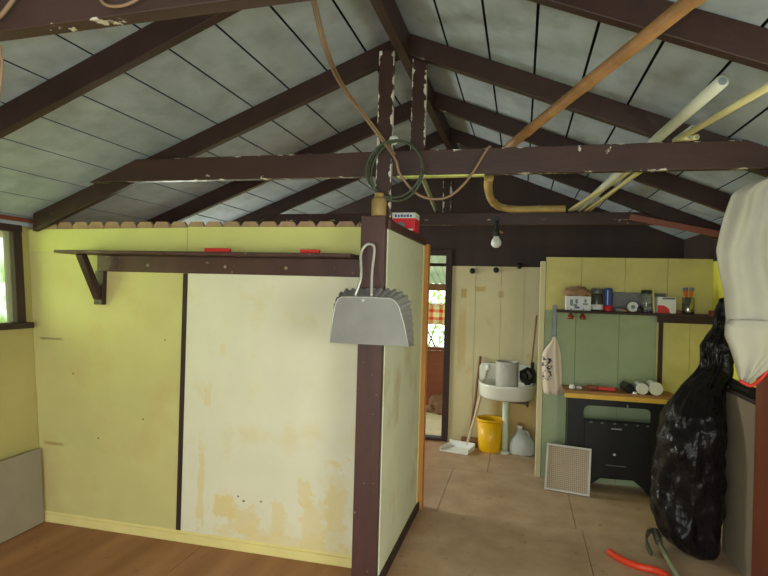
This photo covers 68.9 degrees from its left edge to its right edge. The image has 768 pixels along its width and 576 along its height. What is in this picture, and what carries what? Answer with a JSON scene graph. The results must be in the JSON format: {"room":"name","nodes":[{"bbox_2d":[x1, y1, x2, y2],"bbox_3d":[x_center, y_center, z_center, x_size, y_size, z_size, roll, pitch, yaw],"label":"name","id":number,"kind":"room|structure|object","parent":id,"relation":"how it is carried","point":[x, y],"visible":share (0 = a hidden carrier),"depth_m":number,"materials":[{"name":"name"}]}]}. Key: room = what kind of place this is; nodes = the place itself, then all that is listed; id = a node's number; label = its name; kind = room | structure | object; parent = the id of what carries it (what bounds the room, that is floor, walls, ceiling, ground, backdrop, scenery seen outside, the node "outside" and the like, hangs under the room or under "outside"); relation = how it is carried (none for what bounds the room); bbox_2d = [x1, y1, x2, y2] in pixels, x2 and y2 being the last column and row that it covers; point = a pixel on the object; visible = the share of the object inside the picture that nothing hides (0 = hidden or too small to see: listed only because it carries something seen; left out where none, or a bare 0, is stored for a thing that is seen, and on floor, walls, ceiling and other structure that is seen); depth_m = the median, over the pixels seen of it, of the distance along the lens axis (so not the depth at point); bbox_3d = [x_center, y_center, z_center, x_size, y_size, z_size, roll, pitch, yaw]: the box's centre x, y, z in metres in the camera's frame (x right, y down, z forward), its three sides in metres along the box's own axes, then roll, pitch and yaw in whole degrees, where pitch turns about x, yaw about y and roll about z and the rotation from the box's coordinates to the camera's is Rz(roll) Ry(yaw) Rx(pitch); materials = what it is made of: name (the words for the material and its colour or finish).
{"room":"garage workshop","nodes":[
{"label":"garage workshop","id":0,"kind":"room"},
{"bbox_2d":[0,214,58,460],"bbox_3d":[-3.048,0.557,3.231,0.950,2.128,7.830,2,0,14],"label":"wall","id":1,"kind":"structure","parent":0,"point":[19,434],"depth_m":3.85,"materials":[{"name":"yellow paint"}]},
{"bbox_2d":[0,223,33,329],"bbox_3d":[-2.723,-0.087,3.180,0.207,0.715,1.575,2,0,14],"label":"window","id":2,"kind":"structure","parent":1,"relation":"in","point":[12,287],"depth_m":3.85,"materials":[{"name":"paint"}]},
{"bbox_2d":[0,0,445,225],"bbox_3d":[-1.464,-1.002,3.046,2.950,1.246,8.800,2,0,14],"label":"ceiling","id":3,"kind":"structure","parent":0,"point":[250,57],"depth_m":3.26,"materials":[{"name":"wood"}]},
{"bbox_2d":[0,0,312,41],"bbox_3d":[-0.518,-0.940,1.413,4.950,1.178,0.100,2,0,14],"label":"roof truss","id":4,"kind":"object","parent":3,"relation":"attached to","point":[24,19],"visible":1,"depth_m":1.42,"materials":[{"name":"brown paint"}]},
{"bbox_2d":[0,0,15,96],"bbox_3d":[-0.972,-0.651,1.454,0.156,0.354,0.017,2,0,10],"label":"cord","id":5,"kind":"object","parent":4,"relation":"hanging from","point":[10,3],"visible":1,"depth_m":1.45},
{"bbox_2d":[99,0,138,7],"bbox_3d":[-0.637,-0.717,1.371,0.176,0.062,0.011,2,0,14],"label":"wire","id":6,"kind":"object","parent":4,"relation":"hanging from","point":[131,2],"visible":1,"depth_m":1.37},
{"bbox_2d":[0,0,767,138],"bbox_3d":[-0.295,-0.931,2.320,4.950,1.178,0.050,2,0,14],"label":"roof truss","id":7,"kind":"object","parent":3,"relation":"attached to","point":[723,37],"visible":0.82,"depth_m":2.42,"materials":[{"name":"brown paint"}]},
{"bbox_2d":[33,33,767,231],"bbox_3d":[-0.053,-0.923,3.306,4.950,1.178,0.250,2,0,14],"label":"roof truss","id":8,"kind":"object","parent":3,"relation":"attached to","point":[712,151],"depth_m":3.23,"materials":[{"name":"brown paint"}]},
{"bbox_2d":[389,135,397,144],"bbox_3d":[0.053,-0.847,3.202,0.056,0.056,0.036,2,0,14],"label":"insulator","id":9,"kind":"object","parent":8,"relation":"attached to","point":[392,136],"visible":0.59,"depth_m":3.20,"materials":[{"name":"white ceramic"}]},
{"bbox_2d":[311,0,491,199],"bbox_3d":[0.004,-0.908,2.955,1.190,0.808,0.454,2,0,-37],"label":"cable","id":10,"kind":"object","parent":8,"relation":"hanging from","point":[338,79],"visible":0.99,"depth_m":3.10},
{"bbox_2d":[502,0,705,147],"bbox_3d":[0.808,-0.830,2.458,0.074,0.093,2.385,2,0,-6],"label":"bamboo pole","id":11,"kind":"object","parent":8,"relation":"on","point":[679,9],"visible":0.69,"depth_m":2.04,"materials":[{"name":"brown wood"}]},
{"bbox_2d":[716,177,767,386],"bbox_3d":[1.970,-0.072,2.745,0.627,1.105,0.250,2,0,5],"label":"bag","id":12,"kind":"object","parent":8,"relation":"hanging from","point":[742,244],"visible":1,"depth_m":2.72,"materials":[{"name":"beige fabric"}]},
{"bbox_2d":[369,0,458,148],"bbox_3d":[-0.065,-1.415,2.510,0.056,0.145,7.820,2,0,14],"label":"ridge beam","id":13,"kind":"structure","parent":3,"relation":"attached to","point":[388,13],"depth_m":3.17,"materials":[{"name":"brown paint"}]},
{"bbox_2d":[145,91,730,224],"bbox_3d":[0.194,-0.914,4.311,4.950,1.178,0.050,2,0,14],"label":"roof truss","id":14,"kind":"object","parent":3,"relation":"attached to","point":[712,198],"visible":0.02,"depth_m":4.20,"materials":[{"name":"brown paint"}]},
{"bbox_2d":[231,127,720,239],"bbox_3d":[0.432,-0.905,5.281,4.950,1.178,0.152,2,0,14],"label":"roof truss","id":15,"kind":"object","parent":3,"relation":"attached to","point":[646,207],"visible":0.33,"depth_m":5.11,"materials":[{"name":"brown paint"}]},
{"bbox_2d":[422,178,437,212],"bbox_3d":[0.352,-0.786,4.539,0.045,0.150,1.475,2,0,11],"label":"stick","id":16,"kind":"object","parent":15,"relation":"on","point":[424,182],"visible":0.52,"depth_m":4.63,"materials":[{"name":"wood"}]},
{"bbox_2d":[491,217,502,247],"bbox_3d":[1.020,-0.502,5.072,0.093,0.278,0.096,2,0,-29],"label":"light bulb","id":17,"kind":"object","parent":15,"relation":"attached to","point":[496,242],"visible":1,"depth_m":5.05,"materials":[{"name":"white glass"}]},
{"bbox_2d":[484,175,565,212],"bbox_3d":[1.052,-0.771,4.769,1.182,0.174,0.495,2,0,-43],"label":"cane","id":18,"kind":"object","parent":15,"relation":"on","point":[488,180],"visible":1,"depth_m":4.99,"materials":[{"name":"brown wood"}]},
{"bbox_2d":[567,136,691,211],"bbox_3d":[1.583,-0.730,3.885,0.028,0.106,2.191,2,0,3],"label":"pipe","id":19,"kind":"object","parent":15,"relation":"on","point":[596,192],"visible":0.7,"depth_m":4.16,"materials":[{"name":"plastic"}]},
{"bbox_2d":[571,125,693,211],"bbox_3d":[1.596,-0.737,3.861,0.028,0.119,2.225,2,0,4],"label":"pipe","id":20,"kind":"object","parent":15,"relation":"on","point":[691,126],"visible":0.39,"depth_m":3.83,"materials":[{"name":"white plastic"}]},
{"bbox_2d":[583,134,699,211],"bbox_3d":[1.666,-0.728,3.864,0.028,0.106,2.175,2,0,6],"label":"pipe","id":21,"kind":"object","parent":15,"relation":"on","point":[696,136],"visible":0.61,"depth_m":4.13,"materials":[{"name":"plastic"}]},
{"bbox_2d":[576,75,728,211],"bbox_3d":[1.529,-0.755,3.579,0.052,0.151,2.787,2,0,8],"label":"pipe","id":22,"kind":"object","parent":15,"relation":"on","point":[717,85],"visible":0.78,"depth_m":2.55,"materials":[{"name":"white plastic"}]},
{"bbox_2d":[588,83,767,211],"bbox_3d":[1.608,-0.733,3.472,0.030,0.106,2.959,2,0,8],"label":"pipe","id":23,"kind":"object","parent":15,"relation":"on","point":[763,89],"visible":0.62,"depth_m":2.43,"materials":[{"name":"plastic"}]},
{"bbox_2d":[28,216,430,575],"bbox_3d":[-1.142,0.619,4.116,2.734,2.115,1.310,2,0,14],"label":"wall partition","id":24,"kind":"structure","parent":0,"point":[222,411],"depth_m":3.65,"materials":[{"name":"yellow paint"}]},
{"bbox_2d":[54,248,359,304],"bbox_3d":[-1.157,-0.056,3.544,2.040,0.382,0.230,2,0,14],"label":"wall shelf","id":25,"kind":"object","parent":24,"relation":"attached to","point":[242,263],"depth_m":3.57,"materials":[{"name":"brown paint"}]},
{"bbox_2d":[371,192,386,215],"bbox_3d":[-0.028,-0.476,3.193,0.086,0.131,0.086,2,0,14],"label":"jar","id":26,"kind":"object","parent":24,"relation":"on","point":[379,203],"visible":0.94,"depth_m":3.16,"materials":[{"name":"brown ceramic"}]},
{"bbox_2d":[392,213,419,232],"bbox_3d":[0.152,-0.452,3.900,0.160,0.125,0.161,2,0,14],"label":"carton","id":27,"kind":"object","parent":24,"relation":"on","point":[410,221],"visible":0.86,"depth_m":3.82,"materials":[{"name":"red cardboard"}]},
{"bbox_3d":[-0.069,-0.251,3.160,0.008,0.008,0.056,2,0,14],"label":"nail","id":28,"kind":"object","parent":24,"relation":"attached to","visible":0},
{"bbox_2d":[330,243,413,346],"bbox_3d":[-0.066,0.028,3.103,0.480,0.566,0.083,2,0,14],"label":"dustpan","id":29,"kind":"object","parent":28,"relation":"hanging from","point":[372,316],"visible":1,"depth_m":3.08,"materials":[{"name":"metal"}]},
{"bbox_2d":[0,440,741,575],"bbox_3d":[-0.277,1.728,2.540,4.878,0.060,7.830,2,0,14],"label":"floor","id":30,"kind":"structure","parent":0,"point":[481,513],"depth_m":3.76,"materials":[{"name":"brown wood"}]},
{"bbox_2d":[0,448,43,543],"bbox_3d":[-2.501,1.376,3.459,0.064,0.514,0.950,2,0,12],"label":"sheet","id":31,"kind":"object","parent":30,"relation":"on","point":[21,490],"visible":1,"depth_m":3.74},
{"bbox_2d":[440,365,489,454],"bbox_3d":[0.876,1.287,6.067,0.324,0.900,0.526,2,0,38],"label":"dustpan","id":32,"kind":"object","parent":30,"relation":"on","point":[454,446],"visible":0.98,"depth_m":6.05,"materials":[{"name":"white plastic"}]},
{"bbox_2d":[440,445,472,454],"bbox_3d":[0.783,1.728,5.976,0.312,0.011,0.233,2,0,28],"label":"tray","id":33,"kind":"object","parent":32,"relation":"on","point":[459,449],"depth_m":5.97,"materials":[{"name":"white plastic"}]},
{"bbox_2d":[461,356,481,447],"bbox_3d":[0.965,1.248,6.179,0.190,0.990,0.160,2,0,14],"label":"broom","id":34,"kind":"object","parent":30,"relation":"on","point":[463,438],"visible":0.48,"depth_m":6.16,"materials":[{"name":"brown wood"}]},
{"bbox_2d":[476,415,502,452],"bbox_3d":[1.140,1.570,6.019,0.302,0.347,0.302,2,0,14],"label":"bucket","id":35,"kind":"object","parent":30,"relation":"on","point":[489,426],"visible":0.93,"depth_m":5.91,"materials":[{"name":"yellow plastic"}]},
{"bbox_2d":[478,362,536,454],"bbox_3d":[1.291,1.288,5.920,0.616,0.920,0.464,2,0,14],"label":"washbasin","id":36,"kind":"object","parent":30,"relation":"on","point":[521,394],"visible":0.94,"depth_m":5.88,"materials":[{"name":"white ceramic"}]},
{"bbox_2d":[495,360,518,386],"bbox_3d":[1.295,0.924,5.896,0.240,0.303,0.255,2,0,14],"label":"canister","id":37,"kind":"object","parent":36,"relation":"in","point":[507,371],"visible":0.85,"depth_m":5.81,"materials":[{"name":"grey plastic"}]},
{"bbox_2d":[478,379,536,401],"bbox_3d":[1.293,1.090,5.906,0.616,0.167,0.434,2,0,14],"label":"basin","id":38,"kind":"object","parent":36,"relation":"in","point":[487,389],"depth_m":5.74,"materials":[{"name":"white ceramic"}]},
{"bbox_2d":[509,401,528,406],"bbox_3d":[1.415,1.209,5.880,0.210,0.065,0.047,2,0,19],"label":"pipe","id":39,"kind":"object","parent":36,"relation":"on","point":[527,403],"depth_m":5.86,"materials":[{"name":"metal"}]},
{"bbox_2d":[519,367,534,384],"bbox_3d":[1.490,0.917,5.826,0.159,0.191,0.121,2,0,14],"label":"rag","id":40,"kind":"object","parent":36,"relation":"on","point":[527,375],"visible":1,"depth_m":5.79,"materials":[{"name":"black fabric"}]},
{"bbox_2d":[531,362,535,382],"bbox_3d":[1.586,0.903,5.987,0.080,0.218,0.079,2,0,14],"label":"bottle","id":41,"kind":"object","parent":36,"relation":"on","point":[532,363],"visible":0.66,"depth_m":5.96,"materials":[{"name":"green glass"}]},
{"bbox_2d":[530,315,537,367],"bbox_3d":[1.614,0.655,6.071,0.101,0.717,0.022,2,0,-27],"label":"wooden stick","id":42,"kind":"object","parent":36,"relation":"on","point":[536,316],"visible":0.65,"depth_m":6.07,"materials":[{"name":"brown wood"}]},
{"bbox_2d":[509,425,534,456],"bbox_3d":[1.460,1.605,5.909,0.270,0.297,0.190,2,0,14],"label":"plastic jug","id":43,"kind":"object","parent":30,"relation":"on","point":[521,443],"visible":0.98,"depth_m":5.84,"materials":[{"name":"white plastic"}]},
{"bbox_2d":[544,443,591,496],"bbox_3d":[1.585,1.561,4.826,0.370,0.385,0.114,2,0,25],"label":"screen","id":44,"kind":"object","parent":30,"relation":"on","point":[568,468],"visible":1,"depth_m":4.82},
{"bbox_2d":[565,397,665,496],"bbox_3d":[2.010,1.366,4.881,0.805,0.802,0.258,2,0,14],"label":"workbench","id":45,"kind":"object","parent":30,"relation":"on","point":[621,450],"visible":0.75,"depth_m":4.78,"materials":[{"name":"black metal"}]},
{"bbox_2d":[606,548,671,575],"bbox_3d":[1.611,1.731,3.464,0.137,0.044,0.496,2,0,-26],"label":"hose","id":46,"kind":"object","parent":30,"relation":"on","point":[630,563],"visible":1,"depth_m":3.47,"materials":[{"name":"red rubber"}]},
{"bbox_2d":[645,528,679,575],"bbox_3d":[1.777,1.716,3.517,0.153,0.106,0.809,2,0,14],"label":"hand hoe","id":47,"kind":"object","parent":30,"relation":"on","point":[656,533],"visible":0.91,"depth_m":3.72,"materials":[{"name":"metal"}]},
{"bbox_2d":[652,528,662,544],"bbox_3d":[1.870,1.703,3.835,0.048,0.072,0.139,2,0,14],"label":"socket","id":48,"kind":"object","parent":47,"relation":"attached to","point":[657,535],"depth_m":3.82,"materials":[{"name":"metal"}]},
{"bbox_2d":[650,297,733,559],"bbox_3d":[2.075,0.911,3.796,0.481,1.708,0.560,1,0,43],"label":"garbage bag","id":49,"kind":"object","parent":30,"relation":"on","point":[688,488],"visible":0.88,"depth_m":3.63,"materials":[{"name":"black plastic"}]},
{"bbox_2d":[722,387,755,575],"bbox_3d":[2.252,1.218,3.540,0.043,1.104,0.500,2,0,14],"label":"wall panel","id":50,"kind":"object","parent":30,"relation":"on","point":[740,408],"visible":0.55,"depth_m":3.51,"materials":[{"name":"paint"}]},
{"bbox_2d":[728,378,755,397],"bbox_3d":[2.271,0.631,3.556,0.071,0.064,0.401,2,0,14],"label":"rolled mat","id":51,"kind":"object","parent":50,"relation":"on","point":[733,383],"visible":0.75,"depth_m":3.48,"materials":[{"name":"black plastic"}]},
{"bbox_2d":[751,374,767,575],"bbox_3d":[2.114,1.125,2.959,0.048,1.279,0.675,2,0,14],"label":"door","id":52,"kind":"structure","parent":30,"relation":"on","point":[759,559],"depth_m":3.19,"materials":[{"name":"red wood"}]},
{"bbox_2d":[425,405,441,435],"bbox_3d":[0.452,1.798,7.488,3.800,0.100,2.010,2,0,14],"label":"floor","id":53,"kind":"structure","parent":0,"point":[433,421],"depth_m":7.20,"materials":[{"name":"beige wood"}]},
{"bbox_2d":[426,394,441,414],"bbox_3d":[0.826,1.630,7.920,0.438,0.258,0.369,2,0,40],"label":"heap","id":54,"kind":"object","parent":53,"relation":"on","point":[434,406],"visible":0.48,"depth_m":7.84,"materials":[{"name":"brown wood"}]},
{"bbox_2d":[426,263,445,404],"bbox_3d":[0.586,0.713,7.908,3.800,2.080,1.050,2,0,14],"label":"wall","id":55,"kind":"structure","parent":0,"point":[434,357],"depth_m":8.34,"materials":[{"name":"red wood"}]},
{"bbox_2d":[428,304,444,324],"bbox_3d":[0.728,0.387,8.283,0.980,0.300,0.030,2,0,14],"label":"cafe curtain","id":56,"kind":"object","parent":55,"relation":"hanging from","point":[436,311],"visible":0.22,"depth_m":8.27,"materials":[{"name":"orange fabric"}]},
{"bbox_2d":[316,175,683,446],"bbox_3d":[0.718,0.123,6.363,4.858,3.220,0.058,2,0,14],"label":"wall","id":57,"kind":"structure","parent":0,"point":[493,314],"depth_m":6.20,"materials":[{"name":"yellow paint"}]},
{"bbox_2d":[429,256,445,283],"bbox_3d":[0.564,-0.419,7.738,3.982,0.745,2.511,2,0,14],"label":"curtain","id":58,"kind":"object","parent":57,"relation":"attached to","point":[437,273],"depth_m":8.29,"materials":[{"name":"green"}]},
{"bbox_2d":[425,249,452,441],"bbox_3d":[0.342,0.638,6.465,0.852,2.170,0.110,2,0,14],"label":"door frame","id":59,"kind":"structure","parent":57,"relation":"in","point":[448,253],"depth_m":6.32,"materials":[{"name":"paint"}]},
{"bbox_2d":[479,362,536,380],"bbox_3d":[1.354,0.923,6.132,0.610,0.185,0.028,2,0,14],"label":"backsplash","id":60,"kind":"structure","parent":57,"relation":"attached to","point":[482,369],"depth_m":6.16,"materials":[{"name":"white ceramic"}]},
{"bbox_2d":[395,0,767,238],"bbox_3d":[1.304,-0.964,2.366,2.750,1.170,8.800,2,0,14],"label":"ceiling","id":61,"kind":"structure","parent":0,"point":[663,77],"depth_m":2.82,"materials":[{"name":"wood"}]},
{"bbox_2d":[629,214,719,237],"bbox_3d":[2.354,-0.505,4.534,0.682,0.208,0.020,2,0,24],"label":"wooden board","id":62,"kind":"object","parent":61,"relation":"hanging from","point":[715,233],"visible":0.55,"depth_m":4.52,"materials":[{"name":"red wood"}]},
{"bbox_2d":[535,257,712,486],"bbox_3d":[2.135,0.750,5.049,1.446,2.040,0.076,2,0,15],"label":"wall","id":63,"kind":"structure","parent":0,"point":[603,350],"depth_m":5.05,"materials":[{"name":"yellow paint"}]},
{"bbox_2d":[561,384,673,403],"bbox_3d":[2.034,0.930,4.898,0.910,0.065,0.299,2,0,14],"label":"mantel shelf","id":64,"kind":"object","parent":63,"relation":"attached to","point":[619,394],"visible":0.83,"depth_m":4.78,"materials":[{"name":"brown wood"}]},
{"bbox_2d":[586,385,615,390],"bbox_3d":[1.892,0.872,4.881,0.241,0.039,0.034,2,0,17],"label":"tool","id":65,"kind":"object","parent":64,"relation":"on","point":[593,387],"visible":1,"depth_m":4.87,"materials":[{"name":"red plastic"}]},
{"bbox_2d":[620,381,634,392],"bbox_3d":[2.106,0.857,4.850,0.080,0.079,0.161,2,0,7],"label":"torch","id":66,"kind":"object","parent":64,"relation":"on","point":[626,386],"visible":1,"depth_m":4.77,"materials":[{"name":"black plastic"}]},
{"bbox_2d":[633,380,648,394],"bbox_3d":[2.203,0.853,4.816,0.096,0.095,0.200,2,0,14],"label":"jar","id":67,"kind":"object","parent":64,"relation":"on","point":[641,388],"visible":0.95,"depth_m":4.72,"materials":[{"name":"plastic"}]},
{"bbox_2d":[645,379,662,395],"bbox_3d":[2.306,0.848,4.791,0.112,0.111,0.200,2,0,14],"label":"jar","id":68,"kind":"object","parent":64,"relation":"on","point":[655,388],"visible":0.94,"depth_m":4.70,"materials":[{"name":"plastic"}]},
{"bbox_2d":[556,309,712,324],"bbox_3d":[2.185,0.254,4.903,1.295,0.085,0.229,2,0,14],"label":"shelf","id":69,"kind":"object","parent":63,"relation":"attached to","point":[661,317],"visible":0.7,"depth_m":4.83,"materials":[{"name":"paint"}]},
{"bbox_2d":[542,305,561,394],"bbox_3d":[1.542,0.561,5.119,0.189,0.815,0.076,2,0,14],"label":"hanging cloth","id":70,"kind":"object","parent":69,"relation":"hanging from","point":[551,355],"visible":1,"depth_m":5.10,"materials":[{"name":"beige fabric"}]},
{"bbox_2d":[567,313,573,318],"bbox_3d":[1.646,0.227,4.947,0.059,0.095,0.054,2,0,-36],"label":"bottle","id":71,"kind":"object","parent":69,"relation":"hanging from","point":[570,316],"visible":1,"depth_m":4.93,"materials":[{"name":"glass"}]},
{"bbox_2d":[565,296,590,310],"bbox_3d":[1.730,0.136,5.000,0.210,0.124,0.101,2,0,14],"label":"carton","id":72,"kind":"object","parent":69,"relation":"on","point":[571,302],"visible":0.97,"depth_m":4.95,"materials":[{"name":"grey cardboard"}]},
{"bbox_2d":[564,286,591,295],"bbox_3d":[1.731,0.027,5.006,0.238,0.089,0.116,2,0,14],"label":"paper bag","id":73,"kind":"object","parent":72,"relation":"on","point":[570,291],"visible":0.98,"depth_m":4.97,"materials":[{"name":"brown paper"}]},
{"bbox_2d":[579,309,585,319],"bbox_3d":[1.746,0.229,4.922,0.059,0.095,0.054,2,0,-36],"label":"bottle","id":74,"kind":"object","parent":69,"relation":"hanging from","point":[582,317],"visible":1,"depth_m":4.90,"materials":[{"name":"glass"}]},
{"bbox_2d":[591,288,603,310],"bbox_3d":[1.891,0.103,4.972,0.107,0.198,0.106,2,0,14],"label":"jar","id":75,"kind":"object","parent":69,"relation":"on","point":[597,293],"visible":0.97,"depth_m":4.93,"materials":[{"name":"clear glass"}]},
{"bbox_2d":[603,288,612,310],"bbox_3d":[1.974,0.102,4.929,0.074,0.205,0.076,2,0,14],"label":"spray can","id":76,"kind":"object","parent":69,"relation":"on","point":[608,292],"visible":0.98,"depth_m":4.90,"materials":[{"name":"blue metal"}]},
{"bbox_2d":[627,302,637,311],"bbox_3d":[2.172,0.165,4.891,0.088,0.088,0.042,2,0,14],"label":"tape roll","id":77,"kind":"object","parent":69,"relation":"on","point":[631,306],"visible":0.99,"depth_m":4.87,"materials":[{"name":"white plastic"}]},
{"bbox_2d":[612,292,665,311],"bbox_3d":[2.257,0.127,4.974,0.455,0.170,0.016,2,0,14],"label":"baking tray","id":78,"kind":"object","parent":69,"relation":"on","point":[620,299],"visible":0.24,"depth_m":5.00,"materials":[{"name":"grey metal"}]},
{"bbox_2d":[640,290,652,312],"bbox_3d":[2.285,0.116,4.875,0.096,0.194,0.095,2,0,14],"label":"jar","id":79,"kind":"object","parent":69,"relation":"on","point":[646,302],"visible":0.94,"depth_m":4.83,"materials":[{"name":"clear glass"}]},
{"bbox_2d":[652,290,654,312],"bbox_3d":[2.342,0.117,4.866,0.016,0.195,0.042,2,0,2],"label":"candle","id":80,"kind":"object","parent":69,"relation":"on","point":[652,290],"visible":1,"depth_m":4.86,"materials":[{"name":"beige wax"}]},
{"bbox_2d":[655,297,675,313],"bbox_3d":[2.425,0.147,4.829,0.146,0.139,0.122,2,0,14],"label":"carton","id":81,"kind":"object","parent":69,"relation":"on","point":[662,304],"visible":0.91,"depth_m":4.77,"materials":[{"name":"white cardboard"}]},
{"bbox_2d":[657,305,669,312],"bbox_3d":[2.387,0.181,4.776,0.100,0.066,0.002,2,0,14],"label":"print","id":82,"kind":"object","parent":81,"relation":"attached to","point":[660,308],"depth_m":4.78,"materials":[{"name":"paper"}]},
{"bbox_2d":[682,297,694,313],"bbox_3d":[2.600,0.151,4.787,0.096,0.140,0.096,2,0,14],"label":"jar","id":83,"kind":"object","parent":69,"relation":"on","point":[688,304],"visible":0.96,"depth_m":4.75,"materials":[{"name":"clear glass"}]},
{"bbox_2d":[684,234,755,387],"bbox_3d":[2.153,0.604,1.953,0.060,2.320,7.830,2,0,14],"label":"wall","id":84,"kind":"structure","parent":0,"point":[700,246],"depth_m":4.98,"materials":[{"name":"yellow paint"}]},
{"bbox_2d":[708,310,713,316],"bbox_3d":[2.688,0.210,4.425,0.098,0.052,0.440,2,0,14],"label":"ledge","id":85,"kind":"object","parent":84,"relation":"attached to","point":[710,312],"visible":0.2,"depth_m":4.60,"materials":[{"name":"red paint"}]},
{"label":"outside","id":86,"kind":"structure","parent":0,"visible":0},
{"bbox_3d":[0.778,2.054,3.395,18.000,0.050,25.000,2,0,14],"label":"ground","id":87,"kind":"structure","parent":86,"visible":0},
{"bbox_2d":[428,291,444,350],"bbox_3d":[1.032,0.913,11.054,3.230,2.297,1.713,2,0,14],"label":"leafy bush","id":88,"kind":"object","parent":87,"relation":"on","point":[434,294],"visible":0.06,"depth_m":11.06,"materials":[{"name":"green plant"}]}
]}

